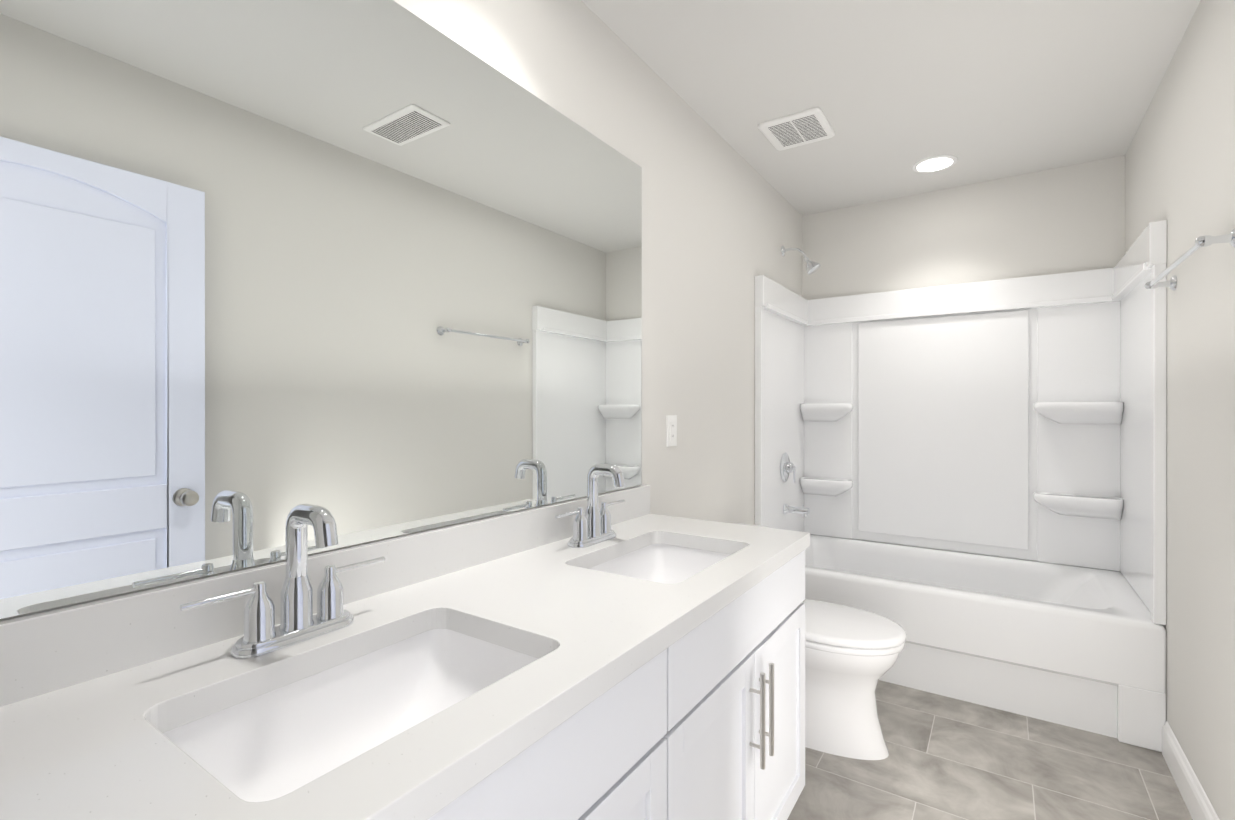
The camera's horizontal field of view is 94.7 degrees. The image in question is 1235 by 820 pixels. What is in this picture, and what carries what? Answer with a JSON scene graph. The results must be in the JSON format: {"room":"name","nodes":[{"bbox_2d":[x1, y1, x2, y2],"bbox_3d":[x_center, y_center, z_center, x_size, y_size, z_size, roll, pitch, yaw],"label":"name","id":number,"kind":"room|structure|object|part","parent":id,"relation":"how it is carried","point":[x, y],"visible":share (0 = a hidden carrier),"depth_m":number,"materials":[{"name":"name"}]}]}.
{"room":"bathroom","nodes":[
{"label":"bathroom","id":0,"kind":"room"},
{"bbox_2d":[0,0,801,620],"bbox_3d":[-0.307,0.005,1.502,0.120,2.440,5.310,0,0,34],"label":"wall","id":1,"kind":"structure","parent":0,"point":[720,220],"depth_m":2.19,"materials":[{"name":"white paint"}]},
{"bbox_2d":[0,0,641,618],"bbox_3d":[-0.379,-0.288,1.281,0.006,1.093,1.642,0,0,34],"label":"mirror","id":2,"kind":"object","parent":1,"relation":"attached to","point":[364,270],"visible":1,"depth_m":0.98,"materials":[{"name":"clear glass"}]},
{"bbox_2d":[0,485,649,703],"bbox_3d":[-0.363,0.313,1.292,0.020,0.101,1.680,0,0,34],"label":"backsplash","id":3,"kind":"structure","parent":1,"relation":"attached to","point":[43,651],"depth_m":0.85,"materials":[{"name":"white stone"}]},
{"bbox_2d":[666,415,676,446],"bbox_3d":[0.205,0.078,2.145,0.009,0.116,0.072,0,0,34],"label":"electrical outlet plate","id":4,"kind":"object","parent":1,"relation":"attached to","point":[671,430],"visible":1,"depth_m":2.13,"materials":[{"name":"white plastic"}]},
{"bbox_2d":[581,0,1200,215],"bbox_3d":[0.374,-1.265,1.040,1.764,0.100,5.310,0,0,34],"label":"ceiling","id":5,"kind":"structure","parent":0,"point":[895,91],"depth_m":2.08,"materials":[{"name":"white paint"}]},
{"bbox_2d":[758,107,834,150],"bbox_3d":[0.777,-1.208,2.463,0.260,0.017,0.280,0,0,34],"label":"ceiling vent","id":6,"kind":"object","parent":5,"relation":"in","point":[807,126],"visible":1,"depth_m":2.43,"materials":[{"name":"white plastic"}]},
{"bbox_2d":[912,155,956,172],"bbox_3d":[1.567,-1.213,2.811,0.196,0.007,0.196,0,0,34],"label":"recessed light","id":7,"kind":"object","parent":5,"relation":"in","point":[934,163],"visible":1,"depth_m":2.80,"materials":[{"name":"white paint"}]},
{"bbox_2d":[802,155,1124,560],"bbox_3d":[1.825,0.003,3.193,1.524,2.440,0.120,0,0,34],"label":"wall","id":8,"kind":"structure","parent":0,"point":[1070,218],"depth_m":3.05,"materials":[{"name":"white paint"}]},
{"bbox_2d":[787,680,1192,819],"bbox_3d":[0.374,1.275,1.044,1.764,0.100,5.310,0,0,34],"label":"floor","id":9,"kind":"structure","parent":0,"point":[948,758],"depth_m":1.92,"materials":[{"name":"tile"}]},
{"bbox_2d":[416,544,809,819],"bbox_3d":[-0.127,0.814,1.134,0.590,0.822,1.680,0,0,34],"label":"bathroom vanity","id":10,"kind":"object","parent":9,"relation":"on","point":[710,724],"depth_m":1.06,"materials":[{"name":"white paint"}]},
{"bbox_2d":[0,512,809,819],"bbox_3d":[-0.137,0.382,1.140,0.567,0.040,1.680,0,0,34],"label":"countertop","id":11,"kind":"structure","parent":10,"relation":"on","point":[92,749],"depth_m":0.74,"materials":[{"name":"white stone"}]},
{"bbox_2d":[176,504,387,659],"bbox_3d":[-0.483,0.255,0.889,0.136,0.215,0.310,0,0,34],"label":"faucet","id":12,"kind":"object","parent":11,"relation":"on","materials":[{"name":"silver metal"}]},
{"bbox_2d":[152,616,547,807],"bbox_3d":[-0.329,0.466,0.786,0.365,0.150,0.507,0,0,34],"label":"sink","id":13,"kind":"object","parent":11,"relation":"in","point":[263,740],"depth_m":0.88,"materials":[{"name":"white ceramic"}]},
{"bbox_2d":[552,464,627,547],"bbox_3d":[-0.038,0.254,1.549,0.136,0.215,0.310,0,0,34],"label":"faucet","id":14,"kind":"object","parent":11,"relation":"on","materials":[{"name":"silver metal"}]},
{"bbox_2d":[580,536,739,583],"bbox_3d":[0.116,0.465,1.446,0.365,0.150,0.506,0,0,34],"label":"sink","id":15,"kind":"object","parent":11,"relation":"in","point":[670,561],"depth_m":1.65,"materials":[{"name":"white ceramic"}]},
{"bbox_2d":[733,523,906,759],"bbox_3d":[0.695,0.866,2.196,0.755,0.716,0.458,0,0,34],"label":"toilet","id":16,"kind":"object","parent":9,"relation":"on","point":[852,655],"visible":0.48,"depth_m":2.02,"materials":[{"name":"white ceramic"}]},
{"bbox_2d":[755,220,1166,751],"bbox_3d":[1.558,0.143,2.796,1.531,2.160,0.843,0,0,34],"label":"bathtub","id":17,"kind":"object","parent":9,"relation":"on","point":[1020,419],"visible":0.81,"depth_m":2.87,"materials":[{"name":"white plastic"}]},
{"bbox_3d":[0.999,0.414,3.172,0.136,0.347,0.164,0,0,34],"label":"valve spout","id":18,"kind":"part","parent":17,"relation":"part of","materials":[{"name":"silver metal"}]},
{"bbox_2d":[1125,0,1234,819],"bbox_3d":[1.055,0.006,0.582,0.120,2.440,5.310,0,0,34],"label":"wall","id":19,"kind":"structure","parent":0,"point":[1180,166],"depth_m":1.69,"materials":[{"name":"white paint"}]},
{"bbox_2d":[1145,228,1234,290],"bbox_3d":[1.686,-0.430,1.694,0.077,0.052,0.672,0,0,34],"label":"towel bar","id":20,"kind":"object","parent":19,"relation":"attached to","point":[1200,242],"visible":1,"depth_m":1.57,"materials":[{"name":"silver metal"}]},
{"bbox_2d":[1162,721,1219,819],"bbox_3d":[1.163,1.165,0.864,0.013,0.122,2.794,0,0,34],"label":"baseboard","id":21,"kind":"structure","parent":19,"relation":"attached to","point":[1194,797],"depth_m":1.78,"materials":[{"name":"white paint"}]}
]}

